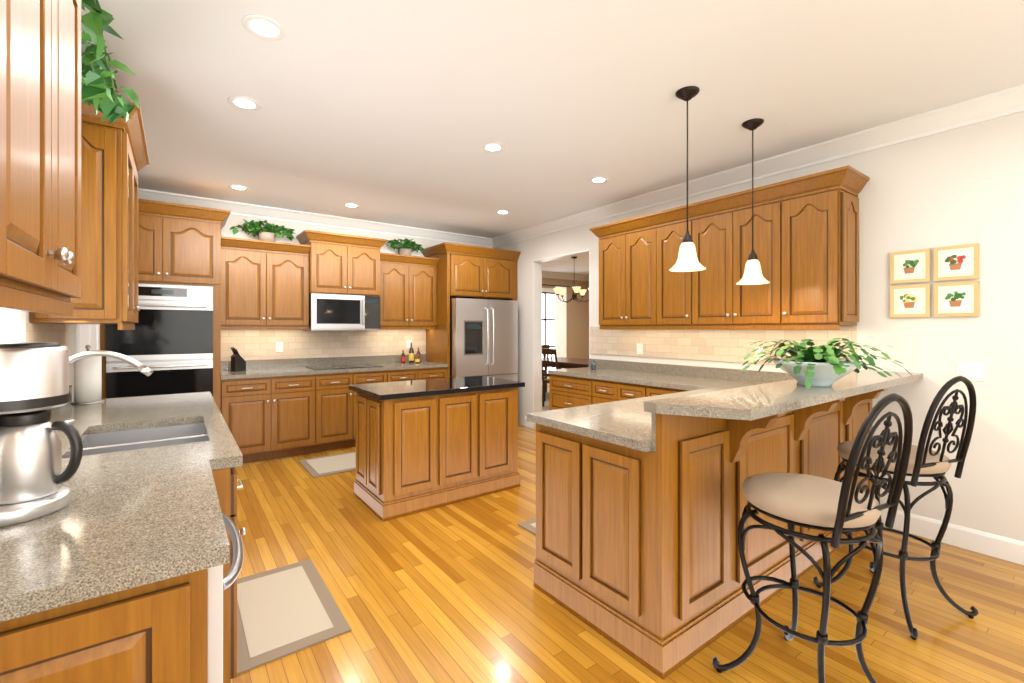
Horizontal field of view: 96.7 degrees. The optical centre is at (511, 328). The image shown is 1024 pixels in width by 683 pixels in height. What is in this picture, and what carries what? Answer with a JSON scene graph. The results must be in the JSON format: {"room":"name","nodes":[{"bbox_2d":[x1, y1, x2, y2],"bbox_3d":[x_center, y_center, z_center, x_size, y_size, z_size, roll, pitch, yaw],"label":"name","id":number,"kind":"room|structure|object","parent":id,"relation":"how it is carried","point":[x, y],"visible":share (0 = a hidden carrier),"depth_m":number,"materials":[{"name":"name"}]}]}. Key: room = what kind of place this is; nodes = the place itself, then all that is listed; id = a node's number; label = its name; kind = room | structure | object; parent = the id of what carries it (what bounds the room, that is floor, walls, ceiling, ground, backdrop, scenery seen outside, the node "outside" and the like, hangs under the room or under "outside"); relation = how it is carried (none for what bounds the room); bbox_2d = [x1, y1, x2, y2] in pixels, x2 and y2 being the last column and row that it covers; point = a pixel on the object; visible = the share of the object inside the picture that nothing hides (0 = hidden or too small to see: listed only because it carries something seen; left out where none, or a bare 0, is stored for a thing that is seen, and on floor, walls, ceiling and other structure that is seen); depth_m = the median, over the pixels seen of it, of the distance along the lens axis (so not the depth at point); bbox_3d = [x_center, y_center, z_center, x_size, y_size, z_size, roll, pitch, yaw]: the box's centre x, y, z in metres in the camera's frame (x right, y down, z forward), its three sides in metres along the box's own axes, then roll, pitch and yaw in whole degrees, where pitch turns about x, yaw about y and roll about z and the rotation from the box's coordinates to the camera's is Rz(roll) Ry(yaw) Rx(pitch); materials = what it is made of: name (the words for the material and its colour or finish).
{"room":"kitchen","nodes":[
{"label":"kitchen","id":0,"kind":"room"},
{"bbox_2d":[26,312,50,323],"bbox_3d":[-1.405,-0.010,0.866,0.120,2.740,8.900,0,0,-36],"label":"wall","id":1,"kind":"structure","parent":0,"point":[27,313],"depth_m":2.12,"materials":[{"name":"white paint"}]},
{"bbox_2d":[0,309,25,341],"bbox_3d":[-1.780,-0.275,1.521,0.048,1.180,1.130,0,0,-36],"label":"window","id":2,"kind":"structure","parent":1,"relation":"in","point":[12,325],"depth_m":1.89,"materials":[{"name":"white glass"}]},
{"bbox_2d":[0,0,91,307],"bbox_3d":[-1.087,-0.534,0.832,0.350,0.930,0.730,0,0,-36],"label":"upper cabinet","id":3,"kind":"object","parent":1,"relation":"attached to","point":[71,164],"depth_m":0.89,"materials":[{"name":"brown wood"}]},
{"bbox_2d":[24,112,139,327],"bbox_3d":[-2.354,-0.540,2.557,0.350,1.021,0.851,0,0,-36],"label":"upper cabinet","id":4,"kind":"object","parent":1,"relation":"attached to","point":[115,158],"depth_m":2.29,"materials":[{"name":"brown wood"}]},
{"bbox_2d":[81,0,138,124],"bbox_3d":[-1.685,-1.060,1.812,0.352,0.555,1.676,0,0,-36],"label":"ivy plant","id":5,"kind":"object","parent":4,"relation":"on","point":[98,85],"visible":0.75,"depth_m":1.66,"materials":[{"name":"green plant"}]},
{"bbox_2d":[68,324,99,400],"bbox_3d":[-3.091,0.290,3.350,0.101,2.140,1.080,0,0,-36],"label":"backsplash","id":6,"kind":"structure","parent":1,"relation":"attached to","point":[81,337],"depth_m":3.07,"materials":[{"name":"white"}]},
{"bbox_2d":[83,435,207,454],"bbox_3d":[-1.589,0.584,1.973,0.460,0.192,0.024,0,0,-36],"label":"sink","id":7,"kind":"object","parent":1,"relation":"attached to","point":[179,438],"depth_m":1.98,"materials":[{"name":"silver metal"}]},
{"bbox_2d":[88,423,203,446],"bbox_3d":[-1.790,0.584,2.247,0.460,0.192,0.004,0,0,-36],"label":"sink","id":8,"kind":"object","parent":1,"relation":"attached to","point":[193,428],"depth_m":2.23,"materials":[{"name":"silver metal"}]},
{"bbox_2d":[204,423,207,434],"bbox_3d":[-1.509,0.584,2.249,0.004,0.192,0.334,0,0,-36],"label":"sink","id":9,"kind":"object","parent":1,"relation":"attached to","point":[205,424],"depth_m":2.13,"materials":[{"name":"silver metal"}]},
{"bbox_2d":[221,214,490,359],"bbox_3d":[-2.143,-0.010,5.772,4.500,2.740,0.120,0,0,-36],"label":"wall","id":10,"kind":"structure","parent":0,"point":[233,220],"depth_m":5.47,"materials":[{"name":"white paint"}]},
{"bbox_2d":[221,242,308,325],"bbox_3d":[-2.745,-0.445,5.034,0.863,0.830,0.351,0,0,-36],"label":"upper cabinet","id":11,"kind":"object","parent":10,"relation":"attached to","point":[264,288],"depth_m":4.88,"materials":[{"name":"brown wood"}]},
{"bbox_2d":[230,219,294,241],"bbox_3d":[-2.752,-1.071,5.035,0.650,0.261,0.273,0,0,-36],"label":"ivy plant","id":12,"kind":"object","parent":11,"relation":"on","point":[267,232],"visible":0.98,"depth_m":5.00,"materials":[{"name":"green plant"}]},
{"bbox_2d":[276,342,282,351],"bbox_3d":[-2.695,0.210,5.273,0.075,0.115,0.008,0,0,-36],"label":"electrical outlet plate","id":13,"kind":"object","parent":10,"relation":"attached to","point":[279,346],"visible":1,"depth_m":5.27,"materials":[{"name":"white plastic"}]},
{"bbox_2d":[138,188,489,246],"bbox_3d":[-2.078,-1.320,5.683,4.260,0.120,0.100,0,0,-36],"label":"crown molding","id":14,"kind":"structure","parent":10,"relation":"attached to","point":[235,208],"depth_m":5.43,"materials":[{"name":"white paint"}]},
{"bbox_2d":[221,353,424,368],"bbox_3d":[-2.196,0.400,5.639,2.463,0.099,0.026,0,0,-36],"label":"backsplash","id":15,"kind":"structure","parent":10,"relation":"attached to","point":[282,362],"depth_m":5.49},
{"bbox_2d":[301,238,380,297],"bbox_3d":[-2.054,-0.706,5.499,0.801,0.608,0.421,0,0,-36],"label":"upper cabinet","id":16,"kind":"object","parent":10,"relation":"attached to","point":[343,268],"depth_m":5.30,"materials":[{"name":"brown wood"}]},
{"bbox_2d":[303,293,379,329],"bbox_3d":[-2.038,-0.192,5.477,0.790,0.413,0.470,0,0,-36],"label":"microwave","id":17,"kind":"object","parent":16,"relation":"attached to","point":[339,312],"visible":0.98,"depth_m":5.30,"materials":[{"name":"silver metal"}]},
{"bbox_2d":[380,258,436,325],"bbox_3d":[-1.430,-0.445,6.001,0.799,0.830,0.351,0,0,-36],"label":"upper cabinet","id":18,"kind":"object","parent":10,"relation":"attached to","point":[408,289],"depth_m":5.85,"materials":[{"name":"brown wood"}]},
{"bbox_2d":[386,238,423,254],"bbox_3d":[-1.416,-1.068,5.999,0.543,0.255,0.250,0,0,-36],"label":"ivy plant","id":19,"kind":"object","parent":18,"relation":"on","point":[405,248],"visible":0.98,"depth_m":5.96,"materials":[{"name":"green plant"}]},
{"bbox_2d":[407,340,411,348],"bbox_3d":[-1.405,0.210,6.221,0.075,0.115,0.008,0,0,-36],"label":"electrical outlet plate","id":20,"kind":"object","parent":10,"relation":"attached to","point":[408,344],"visible":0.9,"depth_m":6.21,"materials":[{"name":"white plastic"}]},
{"bbox_2d":[81,0,1023,274],"bbox_3d":[1.582,-1.405,4.636,9.400,0.050,11.440,0,0,-36],"label":"ceiling","id":21,"kind":"structure","parent":0,"point":[397,112],"depth_m":2.62,"materials":[{"name":"white paint"}]},
{"bbox_2d":[228,184,248,190],"bbox_3d":[-2.662,-1.377,4.435,0.174,0.006,0.174,0,0,-36],"label":"recessed light","id":22,"kind":"object","parent":21,"relation":"in","point":[237,187],"depth_m":4.42,"materials":[{"name":"white"}]},
{"bbox_2d":[227,96,260,110],"bbox_3d":[-1.634,-1.377,2.782,0.174,0.006,0.174,0,0,-36],"label":"recessed light","id":23,"kind":"object","parent":21,"relation":"in","point":[244,103],"depth_m":2.78,"materials":[{"name":"white"}]},
{"bbox_2d":[242,14,285,40],"bbox_3d":[-1.133,-1.377,2.083,0.174,0.006,0.174,0,0,-36],"label":"recessed light","id":24,"kind":"object","parent":21,"relation":"in","point":[263,27],"depth_m":2.08,"materials":[{"name":"white"}]},
{"bbox_2d":[343,203,359,207],"bbox_3d":[-1.792,-1.377,5.074,0.174,0.006,0.174,0,0,-36],"label":"recessed light","id":25,"kind":"object","parent":21,"relation":"in","point":[351,205],"depth_m":5.07,"materials":[{"name":"white"}]},
{"bbox_2d":[481,142,504,151],"bbox_3d":[-0.144,-1.377,3.456,0.174,0.006,0.174,0,0,-36],"label":"recessed light","id":26,"kind":"object","parent":21,"relation":"in","point":[492,146],"depth_m":3.45,"materials":[{"name":"white"}]},
{"bbox_2d":[495,210,509,213],"bbox_3d":[-0.109,-1.377,5.367,0.174,0.006,0.174,0,0,-36],"label":"recessed light","id":27,"kind":"object","parent":21,"relation":"in","point":[499,211],"depth_m":5.37,"materials":[{"name":"white"}]},
{"bbox_2d":[554,256,588,302],"bbox_3d":[1.169,-0.946,8.714,0.807,0.865,0.782,0,0,-36],"label":"chandelier","id":28,"kind":"object","parent":21,"relation":"hanging from","point":[576,290],"visible":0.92,"depth_m":8.65,"materials":[{"name":"beige glass"}]},
{"bbox_2d":[589,177,608,182],"bbox_3d":[0.802,-1.377,4.212,0.174,0.006,0.174,0,0,-36],"label":"recessed light","id":29,"kind":"object","parent":21,"relation":"in","point":[596,179],"depth_m":4.20,"materials":[{"name":"white"}]},
{"bbox_2d":[669,86,705,271],"bbox_3d":[1.020,-0.862,2.648,0.202,1.034,0.202,0,0,-36],"label":"pendant light","id":30,"kind":"object","parent":21,"relation":"hanging from","point":[687,260],"visible":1,"depth_m":2.62,"materials":[{"name":"white glass"}]},
{"bbox_2d":[736,118,769,284],"bbox_3d":[1.610,-0.842,3.044,0.202,1.074,0.202,0,0,-36],"label":"pendant light","id":31,"kind":"object","parent":21,"relation":"hanging from","point":[752,275],"visible":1,"depth_m":3.02,"materials":[{"name":"white glass"}]},
{"bbox_2d":[542,278,588,358],"bbox_3d":[0.024,-0.010,6.842,0.019,2.740,6.040,0,0,-36],"label":"wall","id":32,"kind":"structure","parent":0,"point":[577,329],"depth_m":5.74,"materials":[{"name":"beige paint"}]},
{"bbox_2d":[542,284,569,377],"bbox_3d":[0.818,0.129,10.964,1.500,2.402,0.092,0,0,-36],"label":"window","id":33,"kind":"structure","parent":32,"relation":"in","point":[553,321],"depth_m":11.13,"materials":[{"name":"white glass"}]},
{"bbox_2d":[542,272,585,279],"bbox_3d":[0.172,-1.310,10.475,4.260,0.140,0.120,0,0,-36],"label":"crown molding","id":34,"kind":"structure","parent":32,"relation":"attached to","point":[556,275],"depth_m":11.27,"materials":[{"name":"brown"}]},
{"bbox_2d":[230,385,1023,682],"bbox_3d":[1.582,1.385,4.636,9.400,0.050,11.440,0,0,-36],"label":"floor","id":35,"kind":"structure","parent":0,"point":[450,593],"depth_m":2.21,"materials":[{"name":"brown wood"}]},
{"bbox_2d":[0,559,215,682],"bbox_3d":[-1.093,0.925,1.059,0.609,0.870,0.761,0,0,-36],"label":"base cabinet","id":36,"kind":"object","parent":35,"relation":"on","point":[154,630],"depth_m":0.85,"materials":[{"name":"brown wood"}]},
{"bbox_2d":[0,435,242,614],"bbox_3d":[-1.131,0.469,1.226,0.746,0.038,1.085,0,0,-36],"label":"countertop","id":37,"kind":"structure","parent":36,"relation":"on","point":[141,512],"depth_m":1.03,"materials":[{"name":"grey stone"}]},
{"bbox_2d":[0,342,82,526],"bbox_3d":[-1.214,0.240,1.118,0.243,0.418,0.216,0,0,-36],"label":"coffee maker","id":38,"kind":"object","parent":37,"relation":"on","point":[34,382],"visible":1,"depth_m":1.09,"materials":[{"name":"silver metal"}]},
{"bbox_2d":[207,513,243,682],"bbox_3d":[-0.795,0.917,1.246,0.093,0.846,0.600,0,0,-36],"label":"dishwasher","id":39,"kind":"object","parent":36,"relation":"in","point":[217,584],"visible":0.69,"depth_m":0.99,"materials":[{"name":"silver metal"}]},
{"bbox_2d":[61,423,219,458],"bbox_3d":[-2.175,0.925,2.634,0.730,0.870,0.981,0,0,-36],"label":"sink","id":40,"kind":"object","parent":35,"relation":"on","point":[213,428],"depth_m":1.92,"materials":[{"name":"metal"}]},
{"bbox_2d":[50,392,223,438],"bbox_3d":[-2.158,0.469,2.625,0.746,0.038,1.065,0,0,-36],"label":"countertop","id":41,"kind":"structure","parent":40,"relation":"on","point":[139,413],"depth_m":2.42,"materials":[{"name":"grey stone"}]},
{"bbox_2d":[71,345,103,404],"bbox_3d":[-2.581,0.273,2.770,0.150,0.353,0.150,0,0,-36],"label":"paper towel holder","id":42,"kind":"object","parent":41,"relation":"on","point":[87,380],"visible":0.85,"depth_m":2.73,"materials":[{"name":"white paper"}]},
{"bbox_2d":[100,199,229,411],"bbox_3d":[-3.313,0.110,4.388,0.965,2.500,0.715,0,0,-36],"label":"tall cabinet","id":43,"kind":"object","parent":35,"relation":"on","point":[179,244],"visible":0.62,"depth_m":4.21,"materials":[{"name":"brown wood"}]},
{"bbox_2d":[106,284,212,398],"bbox_3d":[-3.144,0.240,4.094,0.760,1.280,0.108,0,0,-36],"label":"wall oven","id":44,"kind":"object","parent":43,"relation":"in","point":[168,341],"visible":0.79,"depth_m":4.11,"materials":[{"name":"silver metal"}]},
{"bbox_2d":[212,463,243,682],"bbox_3d":[-1.364,0.925,1.530,0.730,0.870,0.321,0,0,-36],"label":"base cabinet","id":45,"kind":"object","parent":35,"relation":"on","point":[226,476],"depth_m":1.60,"materials":[{"name":"brown wood"}]},
{"bbox_2d":[221,373,324,463],"bbox_3d":[-2.633,0.925,4.937,0.920,0.870,0.636,0,0,-36],"label":"base cabinet","id":46,"kind":"object","parent":35,"relation":"on","point":[286,402],"depth_m":4.70,"materials":[{"name":"brown wood"}]},
{"bbox_2d":[221,361,447,380],"bbox_3d":[-2.011,0.469,5.386,2.463,0.038,0.653,0,0,-36],"label":"countertop","id":47,"kind":"structure","parent":46,"relation":"on","point":[298,370],"depth_m":5.06,"materials":[{"name":"grey stone"}]},
{"bbox_2d":[231,347,245,371],"bbox_3d":[-2.932,0.319,4.869,0.090,0.260,0.121,0,0,34],"label":"knife block","id":48,"kind":"object","parent":47,"relation":"on","point":[238,362],"visible":1,"depth_m":4.83,"materials":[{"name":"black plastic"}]},
{"bbox_2d":[306,363,382,369],"bbox_3d":[-1.993,0.445,5.416,0.760,0.008,0.490,0,0,-36],"label":"cooktop","id":49,"kind":"object","parent":47,"relation":"in","point":[341,366],"visible":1,"depth_m":5.37,"materials":[{"name":"black glass"}]},
{"bbox_2d":[401,350,404,362],"bbox_3d":[-1.444,0.364,6.037,0.056,0.170,0.058,0,0,-36],"label":"oil bottle","id":50,"kind":"object","parent":47,"relation":"on","point":[402,355],"depth_m":6.01,"materials":[{"name":"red glass"}]},
{"bbox_2d":[237,559,350,674],"bbox_3d":[-1.136,1.354,2.230,0.450,0.010,0.780,0,0,-36],"label":"area rug","id":51,"kind":"object","parent":35,"relation":"on","point":[284,611],"visible":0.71,"depth_m":2.15,"materials":[{"name":"brown fabric"}]},
{"bbox_2d":[298,451,355,477],"bbox_3d":[-1.583,1.354,4.731,1.050,0.010,0.660,0,0,-36],"label":"area rug","id":52,"kind":"object","parent":35,"relation":"on","point":[315,467],"visible":0.43,"depth_m":4.53,"materials":[{"name":"brown fabric"}]},
{"bbox_2d":[325,369,388,450],"bbox_3d":[-2.014,0.925,5.392,0.861,0.870,0.636,0,0,-36],"label":"base cabinet","id":53,"kind":"object","parent":35,"relation":"on","point":[340,402],"depth_m":5.10,"materials":[{"name":"brown wood"}]},
{"bbox_2d":[354,392,448,521],"bbox_3d":[-0.904,0.930,3.610,0.500,0.860,0.651,0,0,-36],"label":"base cabinet","id":54,"kind":"object","parent":35,"relation":"on","point":[425,445],"depth_m":3.37,"materials":[{"name":"brown wood"}]},
{"bbox_2d":[349,376,524,399],"bbox_3d":[-0.615,0.479,3.835,1.280,0.038,0.720,0,0,-36],"label":"countertop","id":55,"kind":"structure","parent":54,"relation":"on","point":[399,390],"depth_m":3.64,"materials":[{"name":"black stone"}]},
{"bbox_2d":[389,369,420,381],"bbox_3d":[-1.530,0.925,5.747,0.460,0.870,0.636,0,0,-36],"label":"base cabinet","id":56,"kind":"object","parent":35,"relation":"on","point":[395,375],"depth_m":5.52,"materials":[{"name":"brown wood"}]},
{"bbox_2d":[421,369,446,379],"bbox_3d":[-1.183,0.925,6.002,0.400,0.870,0.636,0,0,-36],"label":"base cabinet","id":57,"kind":"object","parent":35,"relation":"on","point":[425,373],"depth_m":5.75,"materials":[{"name":"brown wood"}]},
{"bbox_2d":[449,392,488,504],"bbox_3d":[-0.609,0.930,3.827,0.488,0.860,0.651,0,0,-36],"label":"base cabinet","id":58,"kind":"object","parent":35,"relation":"on","point":[468,411],"depth_m":3.62,"materials":[{"name":"brown wood"}]},
{"bbox_2d":[422,242,520,377],"bbox_3d":[-0.572,0.130,6.407,1.210,2.460,0.705,0,0,-36],"label":"tall cabinet","id":59,"kind":"object","parent":35,"relation":"on","point":[464,274],"visible":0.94,"depth_m":6.08,"materials":[{"name":"brown wood"}]},
{"bbox_2d":[450,298,517,380],"bbox_3d":[-0.521,0.472,6.360,0.978,1.735,0.831,0,0,-36],"label":"refrigerator","id":60,"kind":"object","parent":35,"relation":"on","point":[483,337],"visible":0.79,"depth_m":6.02,"materials":[{"name":"silver metal"}]},
{"bbox_2d":[489,388,519,493],"bbox_3d":[-0.314,0.930,4.044,0.500,0.860,0.651,0,0,-36],"label":"base cabinet","id":61,"kind":"object","parent":35,"relation":"on","point":[504,474],"depth_m":3.82,"materials":[{"name":"brown wood"}]},
{"bbox_2d":[518,518,535,534],"bbox_3d":[0.530,1.354,3.206,0.850,0.010,0.500,0,0,-36],"label":"area rug","id":62,"kind":"object","parent":35,"relation":"on","point":[529,525],"depth_m":3.13,"materials":[{"name":"beige fabric"}]},
{"bbox_2d":[542,389,549,410],"bbox_3d":[1.187,1.354,8.689,2.800,0.012,2.800,0,0,-36],"label":"area rug","id":63,"kind":"object","parent":35,"relation":"on","point":[546,406],"depth_m":8.24,"materials":[{"name":"beige carpet"}]},
{"bbox_2d":[544,377,545,400],"bbox_3d":[0.285,0.839,8.523,0.528,1.018,0.440,0,0,-36],"label":"dining chair","id":64,"kind":"object","parent":63,"relation":"on","point":[544,390],"visible":0.04,"depth_m":8.49,"materials":[{"name":"brown wood"}]},
{"bbox_2d":[542,345,549,392],"bbox_3d":[0.473,0.839,9.661,0.440,1.018,0.528,0,0,-36],"label":"dining chair","id":65,"kind":"object","parent":63,"relation":"on","point":[546,346],"visible":0.1,"depth_m":9.57,"materials":[{"name":"brown wood"}]},
{"bbox_2d":[542,348,557,406],"bbox_3d":[0.789,0.839,7.838,0.528,1.018,0.440,0,0,-36],"label":"dining chair","id":66,"kind":"object","parent":63,"relation":"on","point":[547,351],"visible":0.46,"depth_m":7.74,"materials":[{"name":"brown wood"}]},
{"bbox_2d":[542,357,588,368],"bbox_3d":[1.187,0.974,8.689,1.000,0.748,1.900,0,0,-36],"label":"dining table","id":67,"kind":"object","parent":63,"relation":"on","point":[565,363],"visible":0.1,"depth_m":8.40,"materials":[{"name":"brown wood"}]},
{"bbox_2d":[548,373,589,408],"bbox_3d":[0.876,0.925,4.911,0.648,0.870,0.701,0,0,-36],"label":"base cabinet","id":68,"kind":"object","parent":35,"relation":"on","point":[564,392],"depth_m":4.76,"materials":[{"name":"brown wood"}]},
{"bbox_2d":[590,381,637,404],"bbox_3d":[1.255,0.925,4.395,0.648,0.870,0.701,0,0,-36],"label":"base cabinet","id":69,"kind":"object","parent":35,"relation":"on","point":[599,390],"depth_m":4.29,"materials":[{"name":"brown wood"}]},
{"bbox_2d":[548,365,741,388],"bbox_3d":[1.219,0.469,4.431,0.662,0.038,1.890,0,0,-36],"label":"countertop","id":70,"kind":"structure","parent":69,"relation":"on","point":[663,380],"depth_m":4.21,"materials":[{"name":"grey stone"}]},
{"bbox_2d":[590,360,596,369],"bbox_3d":[0.898,0.400,5.027,0.072,0.100,0.072,0,0,-36],"label":"glass tumbler","id":71,"kind":"object","parent":70,"relation":"on","point":[593,364],"visible":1,"depth_m":5.00,"materials":[{"name":"white"}]},
{"bbox_2d":[638,385,685,396],"bbox_3d":[1.596,0.925,3.931,0.648,0.870,0.695,0,0,-36],"label":"base cabinet","id":72,"kind":"object","parent":35,"relation":"on","point":[643,390],"depth_m":3.92,"materials":[{"name":"brown wood"}]},
{"bbox_2d":[529,405,833,676],"bbox_3d":[1.039,0.925,2.655,1.801,0.870,0.812,0,0,-36],"label":"base cabinet","id":73,"kind":"object","parent":35,"relation":"on","point":[644,470],"depth_m":2.01,"materials":[{"name":"brown wood"}]},
{"bbox_2d":[526,381,849,452],"bbox_3d":[1.288,0.469,2.834,2.442,0.038,0.766,0,0,-36],"label":"countertop","id":74,"kind":"structure","parent":73,"relation":"on","point":[623,423],"depth_m":2.11,"materials":[{"name":"grey stone"}]},
{"bbox_2d":[642,373,921,428],"bbox_3d":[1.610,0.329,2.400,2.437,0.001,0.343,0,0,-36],"label":"countertop","id":75,"kind":"structure","parent":73,"relation":"on","point":[727,411],"depth_m":1.93,"materials":[{"name":"grey stone"}]},
{"bbox_2d":[732,336,914,388],"bbox_3d":[1.584,0.161,2.379,0.807,0.256,0.746,0,0,-36],"label":"potted plant","id":76,"kind":"object","parent":75,"relation":"on","point":[815,365],"visible":1,"depth_m":2.24,"materials":[{"name":"green plant"}]},
{"bbox_2d":[712,393,912,682],"bbox_3d":[1.114,0.783,1.687,0.462,1.150,0.524,0,0,-26],"label":"bar stool","id":77,"kind":"object","parent":35,"relation":"on","point":[793,500],"visible":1,"depth_m":1.56,"materials":[{"name":"black metal"}]},
{"bbox_2d":[813,376,978,639],"bbox_3d":[1.892,0.783,2.247,0.466,1.150,0.524,0,0,-21],"label":"bar stool","id":78,"kind":"object","parent":35,"relation":"on","point":[924,461],"visible":0.81,"depth_m":2.09,"materials":[{"name":"black metal"}]},
{"bbox_2d":[494,111,1023,541],"bbox_3d":[2.318,-0.010,3.601,0.120,2.740,8.900,0,0,-36],"label":"wall","id":79,"kind":"structure","parent":0,"point":[960,185],"depth_m":2.90,"materials":[{"name":"white paint"}]},
{"bbox_2d":[524,249,589,427],"bbox_3d":[0.608,0.208,5.935,0.158,2.304,1.254,0,0,-36],"label":"door frame","id":80,"kind":"structure","parent":79,"relation":"attached to","point":[537,264],"depth_m":6.28,"materials":[{"name":"white"}]},
{"bbox_2d":[598,225,649,328],"bbox_3d":[1.285,-0.504,4.605,0.351,0.950,0.780,0,0,-36],"label":"upper cabinet","id":81,"kind":"object","parent":79,"relation":"attached to","point":[624,259],"depth_m":4.53,"materials":[{"name":"brown wood"}]},
{"bbox_2d":[637,343,642,354],"bbox_3d":[1.345,0.210,4.797,0.008,0.115,0.075,0,0,-36],"label":"electrical outlet plate","id":82,"kind":"object","parent":79,"relation":"attached to","point":[639,348],"visible":1,"depth_m":4.79,"materials":[{"name":"white plastic"}]},
{"bbox_2d":[650,217,681,328],"bbox_3d":[1.590,-0.504,4.190,0.351,0.950,0.480,0,0,-36],"label":"upper cabinet","id":83,"kind":"object","parent":79,"relation":"attached to","point":[665,241],"depth_m":4.15,"materials":[{"name":"brown wood"}]},
{"bbox_2d":[590,359,799,384],"bbox_3d":[1.701,0.400,4.310,0.028,0.099,2.656,0,0,-36],"label":"backsplash","id":84,"kind":"structure","parent":79,"relation":"attached to","point":[767,378],"depth_m":4.19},
{"bbox_2d":[682,197,769,328],"bbox_3d":[1.911,-0.504,3.753,0.351,0.950,0.843,0,0,-36],"label":"upper cabinet","id":85,"kind":"object","parent":79,"relation":"attached to","point":[712,298],"depth_m":3.68,"materials":[{"name":"brown wood"}]},
{"bbox_2d":[490,84,1023,247],"bbox_3d":[2.229,-1.320,3.536,0.100,0.120,8.660,0,0,-36],"label":"crown molding","id":86,"kind":"structure","parent":79,"relation":"attached to","point":[1005,102],"depth_m":3.44,"materials":[{"name":"white paint"}]},
{"bbox_2d":[755,347,764,360],"bbox_3d":[2.073,0.210,3.806,0.008,0.115,0.075,0,0,-36],"label":"electrical outlet plate","id":87,"kind":"object","parent":79,"relation":"attached to","point":[759,350],"visible":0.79,"depth_m":3.81,"materials":[{"name":"white plastic"}]},
{"bbox_2d":[770,181,861,328],"bbox_3d":[2.220,-0.504,3.332,0.351,0.950,0.443,0,0,-36],"label":"upper cabinet","id":88,"kind":"object","parent":79,"relation":"attached to","point":[806,246],"depth_m":3.20,"materials":[{"name":"brown wood"}]},
{"bbox_2d":[890,284,930,317],"bbox_3d":[2.646,-0.185,3.029,0.025,0.215,0.205,0,0,-36],"label":"picture","id":89,"kind":"object","parent":79,"relation":"attached to","point":[910,300],"visible":1,"depth_m":3.02,"materials":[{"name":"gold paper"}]},
{"bbox_2d":[890,248,930,283],"bbox_3d":[2.646,-0.415,3.029,0.025,0.215,0.205,0,0,-36],"label":"picture","id":90,"kind":"object","parent":79,"relation":"attached to","point":[911,266],"visible":1,"depth_m":3.02,"materials":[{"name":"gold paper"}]},
{"bbox_2d":[875,508,1023,564],"bbox_3d":[3.685,1.295,1.627,0.015,0.130,3.860,0,0,-36],"label":"baseboard","id":91,"kind":"structure","parent":79,"relation":"attached to","point":[997,546],"depth_m":2.81,"materials":[{"name":"white"}]},
{"bbox_2d":[934,281,978,316],"bbox_3d":[2.778,-0.185,2.850,0.025,0.215,0.205,0,0,-36],"label":"picture","id":92,"kind":"object","parent":79,"relation":"attached to","point":[956,299],"visible":1,"depth_m":2.84,"materials":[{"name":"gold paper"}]},
{"bbox_2d":[934,243,978,280],"bbox_3d":[2.778,-0.415,2.850,0.025,0.215,0.205,0,0,-36],"label":"picture","id":93,"kind":"object","parent":79,"relation":"attached to","point":[958,262],"visible":1,"depth_m":2.84,"materials":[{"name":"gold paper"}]},
{"bbox_2d":[956,361,983,380],"bbox_3d":[2.822,0.260,2.805,0.008,0.115,0.120,0,0,-36],"label":"switch plate","id":94,"kind":"object","parent":79,"relation":"attached to","point":[972,371],"visible":0.81,"depth_m":2.80,"materials":[{"name":"white plastic"}]}
]}

